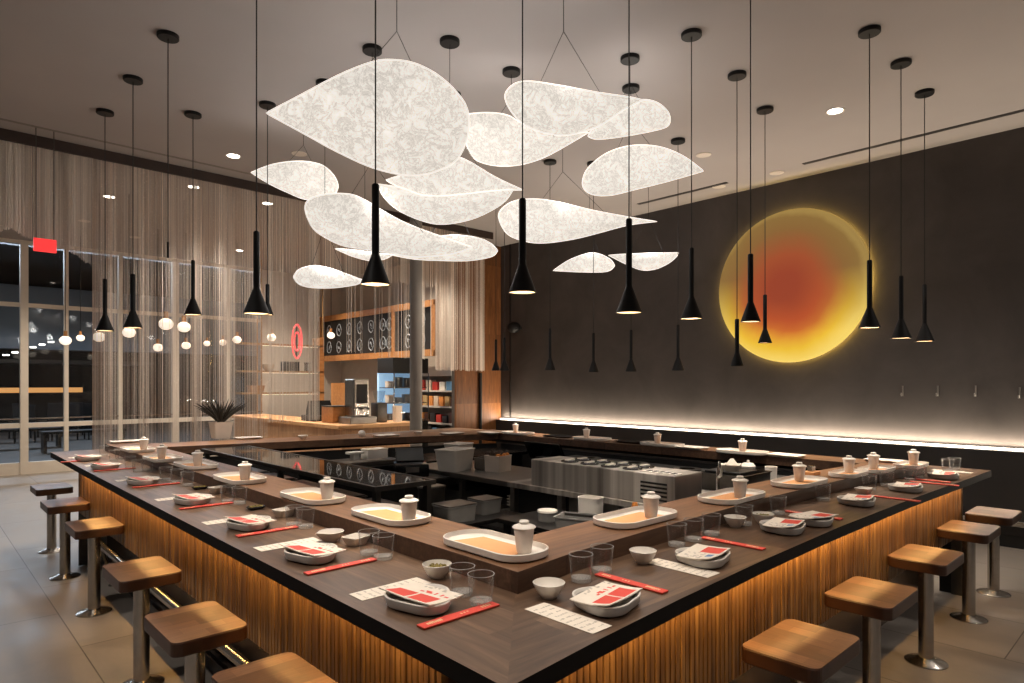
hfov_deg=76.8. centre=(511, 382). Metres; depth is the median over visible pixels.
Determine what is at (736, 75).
pendant lamp
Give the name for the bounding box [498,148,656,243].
shade lamp
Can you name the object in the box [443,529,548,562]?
serving tray
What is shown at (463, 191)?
shade lamp
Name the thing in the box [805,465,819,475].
wooden block
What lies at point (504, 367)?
pendant lamp
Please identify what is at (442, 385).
packet
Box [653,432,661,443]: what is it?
cup
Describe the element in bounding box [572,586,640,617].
plate
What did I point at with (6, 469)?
window
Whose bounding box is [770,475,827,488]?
serving tray
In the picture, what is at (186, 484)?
water glass
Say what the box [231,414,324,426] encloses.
countertop
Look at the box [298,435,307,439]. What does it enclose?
sauce bowl
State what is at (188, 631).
bar stool
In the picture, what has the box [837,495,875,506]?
plate
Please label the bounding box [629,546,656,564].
sauce bowl
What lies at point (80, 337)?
globe lamp
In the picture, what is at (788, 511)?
chopstick sleeve
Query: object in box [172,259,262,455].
window
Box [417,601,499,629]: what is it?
chopstick sleeve
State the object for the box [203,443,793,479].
bar carcass
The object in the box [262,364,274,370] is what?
serving bowl
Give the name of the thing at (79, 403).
chair
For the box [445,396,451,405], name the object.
packet
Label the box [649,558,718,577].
slip
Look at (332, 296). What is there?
wall
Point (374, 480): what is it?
case
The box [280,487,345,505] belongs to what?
serving tray
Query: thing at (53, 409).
chair
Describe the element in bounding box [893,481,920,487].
napkin
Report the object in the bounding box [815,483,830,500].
water glass
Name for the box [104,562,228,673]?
strip
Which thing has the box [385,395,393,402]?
pastry
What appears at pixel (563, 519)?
container
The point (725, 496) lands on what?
serving tray
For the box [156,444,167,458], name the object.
cup
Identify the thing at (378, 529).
water glass
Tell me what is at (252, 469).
steel pan
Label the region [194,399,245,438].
potted plant
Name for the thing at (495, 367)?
pendant lamp
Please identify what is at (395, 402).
shelf
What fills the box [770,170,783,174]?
recessed light
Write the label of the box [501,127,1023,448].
wall
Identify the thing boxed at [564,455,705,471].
countertop
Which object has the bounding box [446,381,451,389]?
packet
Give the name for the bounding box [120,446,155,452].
serving tray
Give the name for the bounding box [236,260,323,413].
shelf rack
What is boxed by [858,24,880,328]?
pendant lamp
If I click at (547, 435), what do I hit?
plate
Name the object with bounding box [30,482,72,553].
bar stool
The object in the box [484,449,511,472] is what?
bin
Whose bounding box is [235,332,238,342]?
globe lamp
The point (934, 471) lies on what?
napkin
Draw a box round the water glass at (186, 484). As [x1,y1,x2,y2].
[182,471,194,486]
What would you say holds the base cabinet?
on the floor
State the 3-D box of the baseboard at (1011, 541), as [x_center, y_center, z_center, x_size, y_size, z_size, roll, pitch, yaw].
[3.185,1.490,7.775,0.110,0.120,9.970,0,0,-43]
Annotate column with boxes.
[410,217,421,446]
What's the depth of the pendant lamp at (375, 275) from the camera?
2.83 m
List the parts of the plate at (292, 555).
dish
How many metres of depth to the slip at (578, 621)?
1.70 m
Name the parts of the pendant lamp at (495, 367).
lamp shade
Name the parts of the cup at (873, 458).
lid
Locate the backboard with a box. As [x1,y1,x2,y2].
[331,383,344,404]
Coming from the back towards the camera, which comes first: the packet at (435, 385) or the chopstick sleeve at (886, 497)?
the packet at (435, 385)
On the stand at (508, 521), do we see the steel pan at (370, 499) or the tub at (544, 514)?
the tub at (544, 514)
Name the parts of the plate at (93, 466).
dish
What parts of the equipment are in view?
round lid, round lid, round lid, round lid, round lid, round lid, round lid, round lid, control panel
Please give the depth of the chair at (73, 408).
17.50 m
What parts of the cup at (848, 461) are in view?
lid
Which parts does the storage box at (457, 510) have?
box lid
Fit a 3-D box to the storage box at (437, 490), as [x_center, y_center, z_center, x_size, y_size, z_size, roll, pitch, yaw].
[-0.521,0.756,4.176,0.166,0.187,0.104,0,0,-43]
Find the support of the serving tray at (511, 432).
on the raised ledge
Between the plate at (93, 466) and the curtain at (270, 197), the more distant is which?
the curtain at (270, 197)
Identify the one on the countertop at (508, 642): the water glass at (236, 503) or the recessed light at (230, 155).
the water glass at (236, 503)
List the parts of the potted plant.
pot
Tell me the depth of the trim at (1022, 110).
6.31 m
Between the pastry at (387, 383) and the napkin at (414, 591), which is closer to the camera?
the napkin at (414, 591)
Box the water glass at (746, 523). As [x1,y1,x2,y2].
[735,504,752,525]
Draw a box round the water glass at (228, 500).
[220,485,235,502]
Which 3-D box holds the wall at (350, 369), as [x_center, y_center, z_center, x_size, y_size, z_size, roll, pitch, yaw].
[-2.236,-0.435,13.405,0.300,3.970,5.400,0,0,-43]
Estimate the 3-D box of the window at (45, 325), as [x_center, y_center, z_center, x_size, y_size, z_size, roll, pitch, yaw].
[-14.077,-1.925,19.362,18.000,1.850,0.500,0,0,-43]
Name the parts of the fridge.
panel, door frame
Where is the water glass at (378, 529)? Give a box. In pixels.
[358,529,379,555]
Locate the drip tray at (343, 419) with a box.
[338,416,376,423]
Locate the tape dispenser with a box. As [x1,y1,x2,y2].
[345,451,363,459]
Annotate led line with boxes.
[500,418,1023,450]
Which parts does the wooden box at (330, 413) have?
box lid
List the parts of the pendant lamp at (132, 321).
cord, lamp shade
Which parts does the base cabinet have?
frame, drawer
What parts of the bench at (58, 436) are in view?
seat, leg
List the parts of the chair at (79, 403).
backrest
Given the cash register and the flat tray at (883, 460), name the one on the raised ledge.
the flat tray at (883, 460)
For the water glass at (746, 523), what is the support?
on the countertop at (508, 642)
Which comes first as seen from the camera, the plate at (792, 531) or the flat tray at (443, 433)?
the plate at (792, 531)
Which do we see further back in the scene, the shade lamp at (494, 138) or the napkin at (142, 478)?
the shade lamp at (494, 138)
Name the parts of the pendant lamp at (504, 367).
cord, lamp shade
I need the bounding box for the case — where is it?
[201,446,435,513]
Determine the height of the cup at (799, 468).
0.106 m
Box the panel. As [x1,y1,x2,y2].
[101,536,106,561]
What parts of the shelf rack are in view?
shelf, shelf, shelf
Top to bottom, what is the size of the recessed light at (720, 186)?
0.006 m
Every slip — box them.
[154,497,172,500]
[202,518,227,524]
[253,537,321,551]
[349,577,430,600]
[525,602,611,633]
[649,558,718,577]
[932,469,973,473]
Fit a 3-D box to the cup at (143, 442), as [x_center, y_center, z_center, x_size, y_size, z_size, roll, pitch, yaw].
[-2.996,0.492,5.255,0.077,0.106,0.077,0,0,-43]
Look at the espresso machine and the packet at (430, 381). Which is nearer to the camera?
the espresso machine
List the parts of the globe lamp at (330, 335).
globe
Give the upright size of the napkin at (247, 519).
0.016 m
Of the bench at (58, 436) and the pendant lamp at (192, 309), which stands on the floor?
the bench at (58, 436)
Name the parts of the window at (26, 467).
handrail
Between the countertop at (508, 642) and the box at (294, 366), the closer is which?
the countertop at (508, 642)
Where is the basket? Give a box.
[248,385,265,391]
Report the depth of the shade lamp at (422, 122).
3.26 m
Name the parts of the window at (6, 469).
handrail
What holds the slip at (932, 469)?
on the countertop at (508, 642)
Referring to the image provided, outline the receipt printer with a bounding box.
[393,447,428,476]
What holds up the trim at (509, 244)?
attached to the wall at (974, 188)
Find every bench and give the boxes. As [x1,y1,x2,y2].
[0,427,62,446]
[40,428,125,453]
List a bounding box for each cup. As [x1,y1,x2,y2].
[139,437,148,449]
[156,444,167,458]
[191,450,203,465]
[238,461,251,479]
[319,477,334,499]
[358,430,365,436]
[399,495,418,519]
[512,423,518,432]
[512,519,535,554]
[583,428,589,437]
[641,491,660,517]
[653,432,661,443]
[732,475,747,498]
[738,438,747,451]
[792,462,806,481]
[842,455,855,472]
[867,452,879,468]
[907,449,919,464]
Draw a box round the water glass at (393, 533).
[372,533,394,559]
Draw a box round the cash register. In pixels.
[301,400,330,421]
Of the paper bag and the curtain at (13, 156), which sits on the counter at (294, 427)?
the paper bag
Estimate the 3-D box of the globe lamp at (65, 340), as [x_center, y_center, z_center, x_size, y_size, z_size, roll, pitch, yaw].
[-6.325,-1.479,9.151,0.147,1.881,0.147,0,0,-43]
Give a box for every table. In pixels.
[428,460,530,532]
[433,509,521,535]
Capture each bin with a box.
[434,447,474,471]
[444,442,472,447]
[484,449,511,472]
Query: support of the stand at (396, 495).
on the floor
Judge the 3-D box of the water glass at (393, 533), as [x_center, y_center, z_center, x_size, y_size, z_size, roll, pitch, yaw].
[-0.453,0.577,2.276,0.077,0.085,0.077,0,0,-43]
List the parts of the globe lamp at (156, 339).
globe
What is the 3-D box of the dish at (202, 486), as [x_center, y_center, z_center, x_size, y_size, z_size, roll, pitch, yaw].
[-1.822,0.610,3.772,0.052,0.019,0.085,0,0,41]
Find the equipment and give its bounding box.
[531,456,701,503]
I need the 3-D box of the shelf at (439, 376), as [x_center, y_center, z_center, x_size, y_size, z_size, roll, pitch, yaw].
[-1.296,0.620,11.989,0.250,1.860,1.850,0,0,-43]
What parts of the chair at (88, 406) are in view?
backrest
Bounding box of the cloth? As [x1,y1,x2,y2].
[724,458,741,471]
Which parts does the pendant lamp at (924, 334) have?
cord, lamp shade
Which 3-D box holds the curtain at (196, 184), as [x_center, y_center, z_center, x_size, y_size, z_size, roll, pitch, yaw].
[-3.405,-0.443,7.642,0.994,3.946,0.125,0,0,-43]
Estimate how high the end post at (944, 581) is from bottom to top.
0.800 m
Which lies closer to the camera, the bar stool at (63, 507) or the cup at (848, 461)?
the cup at (848, 461)
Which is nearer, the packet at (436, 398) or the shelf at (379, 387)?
the shelf at (379, 387)
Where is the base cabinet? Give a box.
[507,478,709,535]
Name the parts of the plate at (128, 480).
dish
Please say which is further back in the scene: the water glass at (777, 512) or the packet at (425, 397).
the packet at (425, 397)
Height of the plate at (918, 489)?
0.032 m
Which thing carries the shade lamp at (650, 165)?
hanging from the ceiling
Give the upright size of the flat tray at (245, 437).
0.017 m
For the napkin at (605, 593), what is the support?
on the plate at (624, 606)
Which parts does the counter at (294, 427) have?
panel, panel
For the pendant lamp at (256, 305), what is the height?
2.035 m
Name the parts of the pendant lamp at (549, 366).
lamp shade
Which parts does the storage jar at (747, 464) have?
lid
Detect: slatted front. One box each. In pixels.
[78,473,456,682]
[556,488,962,682]
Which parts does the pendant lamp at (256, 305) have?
cord, lamp shade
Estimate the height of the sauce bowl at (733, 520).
0.045 m
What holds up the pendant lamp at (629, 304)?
hanging from the ceiling
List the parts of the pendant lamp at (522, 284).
cord, lamp shade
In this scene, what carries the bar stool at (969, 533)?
on the floor
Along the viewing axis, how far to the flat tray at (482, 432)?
7.08 m
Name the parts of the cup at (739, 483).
lid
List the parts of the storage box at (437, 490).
box lid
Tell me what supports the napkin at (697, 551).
on the plate at (719, 561)
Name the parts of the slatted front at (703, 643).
kick plate, trim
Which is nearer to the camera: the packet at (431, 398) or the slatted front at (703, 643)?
the slatted front at (703, 643)
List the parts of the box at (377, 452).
box lid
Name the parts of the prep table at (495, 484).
leg, panel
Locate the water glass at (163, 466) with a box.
[159,466,172,480]
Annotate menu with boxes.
[318,299,434,361]
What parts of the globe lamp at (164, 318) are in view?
globe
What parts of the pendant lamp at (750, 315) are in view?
cord, lamp shade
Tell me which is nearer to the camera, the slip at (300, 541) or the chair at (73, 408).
the slip at (300, 541)
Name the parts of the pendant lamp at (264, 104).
cord, lamp shade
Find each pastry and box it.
[385,381,393,386]
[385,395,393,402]
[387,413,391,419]
[393,377,402,386]
[395,397,402,401]
[401,394,409,401]
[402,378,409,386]
[402,412,409,418]
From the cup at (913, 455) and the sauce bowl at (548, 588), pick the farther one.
the cup at (913, 455)
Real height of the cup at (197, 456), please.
0.106 m
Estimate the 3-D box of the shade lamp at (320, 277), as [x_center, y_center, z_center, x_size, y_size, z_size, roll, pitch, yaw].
[-1.477,-1.592,5.214,0.547,1.657,0.140,0,0,-26]
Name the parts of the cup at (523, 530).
lid, knob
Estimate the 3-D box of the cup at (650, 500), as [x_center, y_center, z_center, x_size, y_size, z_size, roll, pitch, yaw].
[0.563,0.492,2.618,0.077,0.106,0.077,0,0,-43]
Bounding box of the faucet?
[716,461,724,489]
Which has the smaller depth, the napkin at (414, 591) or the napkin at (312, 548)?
the napkin at (414, 591)
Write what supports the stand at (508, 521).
on the floor
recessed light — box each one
[225,153,240,158]
[292,151,306,156]
[696,152,710,157]
[712,185,724,188]
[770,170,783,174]
[825,107,844,114]
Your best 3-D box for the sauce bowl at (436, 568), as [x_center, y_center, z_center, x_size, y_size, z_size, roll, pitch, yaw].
[-0.239,0.597,2.059,0.094,0.045,0.094,0,0,-43]
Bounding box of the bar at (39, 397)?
[0,359,153,430]
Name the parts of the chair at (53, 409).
seat, backrest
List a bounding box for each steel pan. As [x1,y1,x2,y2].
[251,467,269,473]
[265,473,297,480]
[293,480,319,487]
[333,488,367,498]
[365,498,400,505]
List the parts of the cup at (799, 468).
lid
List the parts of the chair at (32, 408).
backrest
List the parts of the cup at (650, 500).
lid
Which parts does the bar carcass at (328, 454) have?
panel, panel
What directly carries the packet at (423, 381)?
on the shelf at (439, 376)
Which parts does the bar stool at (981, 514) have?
seat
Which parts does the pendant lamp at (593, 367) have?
cord, lamp shade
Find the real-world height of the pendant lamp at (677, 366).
2.296 m
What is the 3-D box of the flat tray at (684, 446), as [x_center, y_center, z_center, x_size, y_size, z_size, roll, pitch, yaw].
[1.523,0.546,5.465,0.180,0.017,0.248,0,0,-43]
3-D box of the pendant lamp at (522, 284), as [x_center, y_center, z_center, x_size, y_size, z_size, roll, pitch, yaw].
[0.049,-1.419,3.000,0.140,2.002,0.140,0,0,-43]
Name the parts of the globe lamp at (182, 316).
globe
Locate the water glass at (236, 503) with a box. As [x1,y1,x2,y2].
[231,486,247,504]
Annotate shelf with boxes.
[0,387,82,392]
[379,387,426,387]
[387,402,426,403]
[422,366,451,445]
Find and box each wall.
[258,270,340,416]
[341,260,450,415]
[452,261,454,441]
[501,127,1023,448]
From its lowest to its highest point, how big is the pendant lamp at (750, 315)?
2.047 m
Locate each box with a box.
[281,361,299,370]
[321,405,344,422]
[360,447,387,458]
[417,483,445,515]
[432,499,476,522]
[444,484,485,500]
[467,494,501,514]
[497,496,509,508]
[700,468,771,490]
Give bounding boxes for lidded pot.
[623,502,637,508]
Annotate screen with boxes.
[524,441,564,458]
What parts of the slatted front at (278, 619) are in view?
trim, kick plate, backing panel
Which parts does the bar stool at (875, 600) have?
seat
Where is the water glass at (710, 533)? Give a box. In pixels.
[702,513,720,536]
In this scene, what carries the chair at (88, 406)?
on the floor
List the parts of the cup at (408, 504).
lid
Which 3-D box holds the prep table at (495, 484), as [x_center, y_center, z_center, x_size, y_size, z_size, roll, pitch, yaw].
[-0.177,1.125,5.212,0.640,0.850,1.400,0,0,-43]
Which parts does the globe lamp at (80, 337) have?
globe, cord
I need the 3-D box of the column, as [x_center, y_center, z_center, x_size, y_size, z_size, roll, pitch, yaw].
[-1.337,-0.435,9.000,0.172,3.970,0.172,0,0,-43]
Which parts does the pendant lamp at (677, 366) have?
lamp shade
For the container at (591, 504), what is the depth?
3.56 m
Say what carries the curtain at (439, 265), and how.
hanging from the ceiling
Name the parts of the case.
leg, leg, frame, glass, leg, leg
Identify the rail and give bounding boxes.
[101,540,252,665]
[963,514,1023,527]
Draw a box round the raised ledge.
[105,430,926,593]
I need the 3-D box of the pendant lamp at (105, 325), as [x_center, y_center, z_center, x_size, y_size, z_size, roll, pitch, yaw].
[-3.623,-1.441,5.750,0.145,1.957,0.145,0,0,-43]
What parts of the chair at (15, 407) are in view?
backrest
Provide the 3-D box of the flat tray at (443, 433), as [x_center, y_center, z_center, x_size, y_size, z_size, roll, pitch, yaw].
[-0.650,0.546,7.003,0.248,0.017,0.180,0,0,-43]
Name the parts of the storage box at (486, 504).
box lid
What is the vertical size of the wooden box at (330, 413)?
0.255 m
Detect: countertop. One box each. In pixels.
[50,428,990,682]
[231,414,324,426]
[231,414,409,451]
[299,447,527,497]
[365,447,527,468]
[507,478,709,506]
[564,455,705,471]
[702,475,785,490]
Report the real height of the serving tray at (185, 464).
0.027 m
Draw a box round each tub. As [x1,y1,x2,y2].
[473,456,484,469]
[537,508,557,521]
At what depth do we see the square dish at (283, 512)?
2.98 m
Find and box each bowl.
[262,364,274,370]
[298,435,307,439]
[315,528,343,542]
[422,559,451,578]
[533,577,564,599]
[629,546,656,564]
[724,514,746,527]
[752,511,773,522]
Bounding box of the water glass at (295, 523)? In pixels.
[285,505,302,526]
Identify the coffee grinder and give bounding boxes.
[371,402,386,421]
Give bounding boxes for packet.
[422,380,425,389]
[423,395,431,404]
[424,413,429,421]
[426,380,435,389]
[429,396,433,405]
[430,413,439,421]
[432,382,438,389]
[434,396,442,405]
[436,414,443,422]
[439,382,445,389]
[439,397,444,405]
[442,415,448,422]
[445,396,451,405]
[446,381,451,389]
[449,413,451,422]
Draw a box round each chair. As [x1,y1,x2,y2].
[8,403,31,438]
[29,405,48,442]
[37,403,62,436]
[51,404,78,440]
[69,402,91,435]
[84,403,100,439]
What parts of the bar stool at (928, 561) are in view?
seat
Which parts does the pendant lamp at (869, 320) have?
cord, lamp shade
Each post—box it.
[479,373,481,443]
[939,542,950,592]
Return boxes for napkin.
[74,454,100,456]
[90,462,120,465]
[125,476,161,480]
[172,493,214,499]
[223,514,276,523]
[280,541,345,555]
[379,581,463,605]
[570,581,642,605]
[676,543,730,559]
[762,517,804,527]
[788,510,838,518]
[841,493,874,500]
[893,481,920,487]
[932,470,956,474]
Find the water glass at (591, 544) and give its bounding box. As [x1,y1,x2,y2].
[590,544,613,573]
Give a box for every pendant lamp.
[95,108,113,331]
[123,74,142,328]
[184,110,201,315]
[243,0,269,314]
[259,100,275,315]
[360,0,390,286]
[491,339,499,370]
[499,202,509,370]
[509,0,535,294]
[544,159,555,369]
[587,161,598,371]
[616,0,641,313]
[625,330,636,371]
[671,137,684,370]
[680,28,702,319]
[728,70,746,365]
[741,0,760,322]
[757,105,773,342]
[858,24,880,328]
[890,57,911,338]
[914,88,934,341]
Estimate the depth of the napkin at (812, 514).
2.85 m
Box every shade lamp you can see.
[251,134,338,199]
[266,0,468,175]
[293,78,361,288]
[304,43,471,256]
[335,248,392,260]
[379,35,521,224]
[393,90,497,260]
[466,66,588,166]
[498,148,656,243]
[504,0,641,135]
[553,194,614,272]
[582,83,703,195]
[588,53,670,139]
[608,187,678,270]
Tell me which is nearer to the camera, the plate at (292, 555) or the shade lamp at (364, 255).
the plate at (292, 555)
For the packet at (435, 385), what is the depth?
12.00 m
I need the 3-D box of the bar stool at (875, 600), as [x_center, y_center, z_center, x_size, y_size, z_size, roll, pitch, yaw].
[1.642,1.250,2.950,0.415,0.600,0.280,0,0,-43]
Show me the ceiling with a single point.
(61, 61)
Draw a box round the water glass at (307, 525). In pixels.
[296,506,314,528]
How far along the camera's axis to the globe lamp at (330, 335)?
12.56 m
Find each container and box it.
[554,512,596,528]
[577,495,603,513]
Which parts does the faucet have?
spout, handle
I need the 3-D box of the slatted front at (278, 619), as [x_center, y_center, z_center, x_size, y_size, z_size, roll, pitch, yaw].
[-1.871,1.107,3.684,0.282,0.882,5.068,0,0,-43]
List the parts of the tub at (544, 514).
tub lid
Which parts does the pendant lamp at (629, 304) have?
cord, lamp shade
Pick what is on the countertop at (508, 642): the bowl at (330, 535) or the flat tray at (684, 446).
the bowl at (330, 535)
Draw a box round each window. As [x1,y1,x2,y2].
[0,238,19,475]
[0,242,250,303]
[0,283,250,355]
[0,349,250,418]
[19,240,172,474]
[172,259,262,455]
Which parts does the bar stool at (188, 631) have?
seat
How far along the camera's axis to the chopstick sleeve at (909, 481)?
3.94 m
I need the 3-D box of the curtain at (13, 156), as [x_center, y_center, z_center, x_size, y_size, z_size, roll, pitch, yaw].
[-4.914,-1.892,6.223,0.474,1.048,0.082,0,0,-43]
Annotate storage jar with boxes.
[741,460,754,468]
[765,466,777,479]
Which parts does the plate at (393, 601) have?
dish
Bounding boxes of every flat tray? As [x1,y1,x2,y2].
[110,439,138,443]
[233,436,261,439]
[373,434,399,436]
[439,432,464,434]
[477,431,501,433]
[675,445,708,449]
[766,452,805,457]
[864,458,904,462]
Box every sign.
[33,128,56,252]
[291,262,301,358]
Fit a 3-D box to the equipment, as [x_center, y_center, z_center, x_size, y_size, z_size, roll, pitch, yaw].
[0.591,0.571,3.903,0.273,0.186,1.080,0,0,-43]
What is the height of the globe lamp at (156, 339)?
1.924 m
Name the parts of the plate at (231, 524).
dish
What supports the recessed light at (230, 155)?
in the ceiling
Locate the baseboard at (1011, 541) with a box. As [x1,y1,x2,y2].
[1000,534,1023,548]
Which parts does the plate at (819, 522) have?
dish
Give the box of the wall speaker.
[507,322,521,332]
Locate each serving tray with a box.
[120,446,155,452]
[142,453,182,462]
[173,460,218,469]
[213,472,266,484]
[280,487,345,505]
[351,503,430,526]
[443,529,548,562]
[502,430,534,434]
[573,436,611,441]
[593,506,676,529]
[640,441,684,447]
[697,487,765,504]
[716,448,768,455]
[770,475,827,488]
[828,468,868,478]
[857,464,895,473]
[893,460,928,469]
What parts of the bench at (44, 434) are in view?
leg, seat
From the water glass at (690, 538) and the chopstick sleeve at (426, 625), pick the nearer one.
the chopstick sleeve at (426, 625)
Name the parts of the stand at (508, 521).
leg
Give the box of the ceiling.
[0,0,1023,274]
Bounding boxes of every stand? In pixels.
[381,473,449,509]
[498,509,567,534]
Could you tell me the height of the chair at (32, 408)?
0.980 m
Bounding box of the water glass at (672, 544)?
[666,522,686,547]
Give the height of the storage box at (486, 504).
0.097 m
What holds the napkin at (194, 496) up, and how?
on the plate at (181, 501)
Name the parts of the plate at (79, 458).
dish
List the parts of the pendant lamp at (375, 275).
cord, lamp shade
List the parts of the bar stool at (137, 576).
seat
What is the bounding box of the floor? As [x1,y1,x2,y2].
[0,420,1023,682]
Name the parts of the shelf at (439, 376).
panel, shelf, shelf, shelf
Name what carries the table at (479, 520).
on the floor
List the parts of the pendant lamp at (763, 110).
lamp shade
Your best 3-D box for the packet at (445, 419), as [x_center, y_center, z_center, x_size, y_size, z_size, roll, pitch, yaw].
[-1.186,0.663,11.835,0.120,0.133,0.146,0,0,-43]
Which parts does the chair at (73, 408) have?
backrest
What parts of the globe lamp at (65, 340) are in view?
globe, cord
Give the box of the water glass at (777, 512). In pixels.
[769,495,786,515]
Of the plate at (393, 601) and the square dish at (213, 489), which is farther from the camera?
the square dish at (213, 489)
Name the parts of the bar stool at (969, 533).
seat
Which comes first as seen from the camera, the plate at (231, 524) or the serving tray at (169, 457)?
the plate at (231, 524)
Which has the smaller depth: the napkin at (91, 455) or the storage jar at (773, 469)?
the storage jar at (773, 469)
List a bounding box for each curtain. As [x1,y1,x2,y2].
[0,140,31,238]
[33,146,88,262]
[92,158,176,449]
[178,176,266,456]
[268,194,317,422]
[325,238,375,353]
[379,223,434,359]
[435,228,484,370]
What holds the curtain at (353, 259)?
hanging from the ceiling
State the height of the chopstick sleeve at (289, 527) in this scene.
0.006 m
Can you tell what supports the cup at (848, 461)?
on the serving tray at (839, 473)
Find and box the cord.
[157,29,178,257]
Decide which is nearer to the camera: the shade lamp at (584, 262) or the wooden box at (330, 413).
the shade lamp at (584, 262)
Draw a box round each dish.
[191,485,207,489]
[208,485,225,493]
[246,505,265,510]
[272,507,293,517]
[342,533,369,546]
[413,431,422,434]
[855,486,872,494]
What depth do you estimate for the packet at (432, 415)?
12.06 m
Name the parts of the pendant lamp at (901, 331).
cord, lamp shade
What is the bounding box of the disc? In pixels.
[719,208,872,361]
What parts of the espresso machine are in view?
panel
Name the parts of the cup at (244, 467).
lid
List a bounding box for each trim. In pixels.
[0,118,254,175]
[0,128,492,238]
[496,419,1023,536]
[509,244,510,416]
[638,182,727,204]
[802,109,1023,164]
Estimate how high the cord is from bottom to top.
1.550 m
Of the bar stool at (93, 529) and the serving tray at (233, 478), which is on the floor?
the bar stool at (93, 529)
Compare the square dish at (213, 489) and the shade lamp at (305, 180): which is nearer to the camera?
the square dish at (213, 489)
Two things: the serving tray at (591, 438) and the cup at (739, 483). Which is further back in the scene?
the serving tray at (591, 438)
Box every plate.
[74,455,100,460]
[91,463,119,469]
[126,476,159,485]
[173,494,211,505]
[226,515,270,531]
[284,543,336,564]
[384,583,450,615]
[543,434,572,437]
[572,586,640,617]
[614,440,648,443]
[675,547,730,568]
[759,519,805,535]
[790,512,833,527]
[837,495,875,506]
[888,483,922,492]
[927,472,958,479]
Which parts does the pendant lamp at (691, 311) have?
cord, lamp shade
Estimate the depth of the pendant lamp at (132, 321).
5.13 m
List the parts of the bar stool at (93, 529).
seat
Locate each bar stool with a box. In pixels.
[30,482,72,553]
[40,497,89,580]
[65,517,123,617]
[102,556,181,682]
[144,601,247,682]
[211,652,336,682]
[742,619,859,682]
[824,576,917,682]
[887,544,963,670]
[936,520,1000,623]
[965,506,1021,597]
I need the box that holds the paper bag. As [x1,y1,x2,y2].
[392,406,401,421]
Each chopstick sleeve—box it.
[94,467,135,471]
[132,482,179,487]
[179,502,233,509]
[235,526,298,537]
[303,558,376,575]
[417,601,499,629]
[595,572,667,593]
[702,536,765,550]
[784,510,842,519]
[868,494,920,501]
[905,477,950,482]
[909,481,958,486]
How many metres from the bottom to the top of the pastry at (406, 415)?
0.105 m
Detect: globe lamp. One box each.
[59,250,71,344]
[76,236,84,340]
[93,331,100,341]
[122,328,135,337]
[153,339,161,350]
[160,311,172,329]
[177,316,189,331]
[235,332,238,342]
[327,328,334,338]
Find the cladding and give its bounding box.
[455,246,500,443]
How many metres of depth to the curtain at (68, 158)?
6.58 m
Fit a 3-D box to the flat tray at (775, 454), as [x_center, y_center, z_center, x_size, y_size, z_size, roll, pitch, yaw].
[2.066,0.546,4.871,0.180,0.017,0.248,0,0,-43]
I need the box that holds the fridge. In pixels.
[377,357,428,445]
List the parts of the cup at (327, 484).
lid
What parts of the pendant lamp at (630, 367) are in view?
lamp shade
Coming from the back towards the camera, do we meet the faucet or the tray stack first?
the tray stack
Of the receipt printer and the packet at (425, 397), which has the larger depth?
the packet at (425, 397)
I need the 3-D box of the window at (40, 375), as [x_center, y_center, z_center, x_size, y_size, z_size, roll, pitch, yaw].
[-18.186,-0.950,23.735,18.000,5.000,0.500,0,0,-43]
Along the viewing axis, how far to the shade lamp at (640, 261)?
6.97 m
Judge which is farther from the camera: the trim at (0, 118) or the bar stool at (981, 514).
the trim at (0, 118)
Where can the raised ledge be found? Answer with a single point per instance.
(423, 542)
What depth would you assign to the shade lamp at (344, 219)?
4.62 m
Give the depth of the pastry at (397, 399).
11.13 m
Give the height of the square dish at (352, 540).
0.035 m
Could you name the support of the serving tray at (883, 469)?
on the raised ledge
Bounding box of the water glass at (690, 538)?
[684,517,703,541]
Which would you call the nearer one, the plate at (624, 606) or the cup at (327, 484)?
the plate at (624, 606)
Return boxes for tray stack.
[332,457,395,465]
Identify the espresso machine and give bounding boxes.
[338,379,376,423]
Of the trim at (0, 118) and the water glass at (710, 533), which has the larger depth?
the trim at (0, 118)

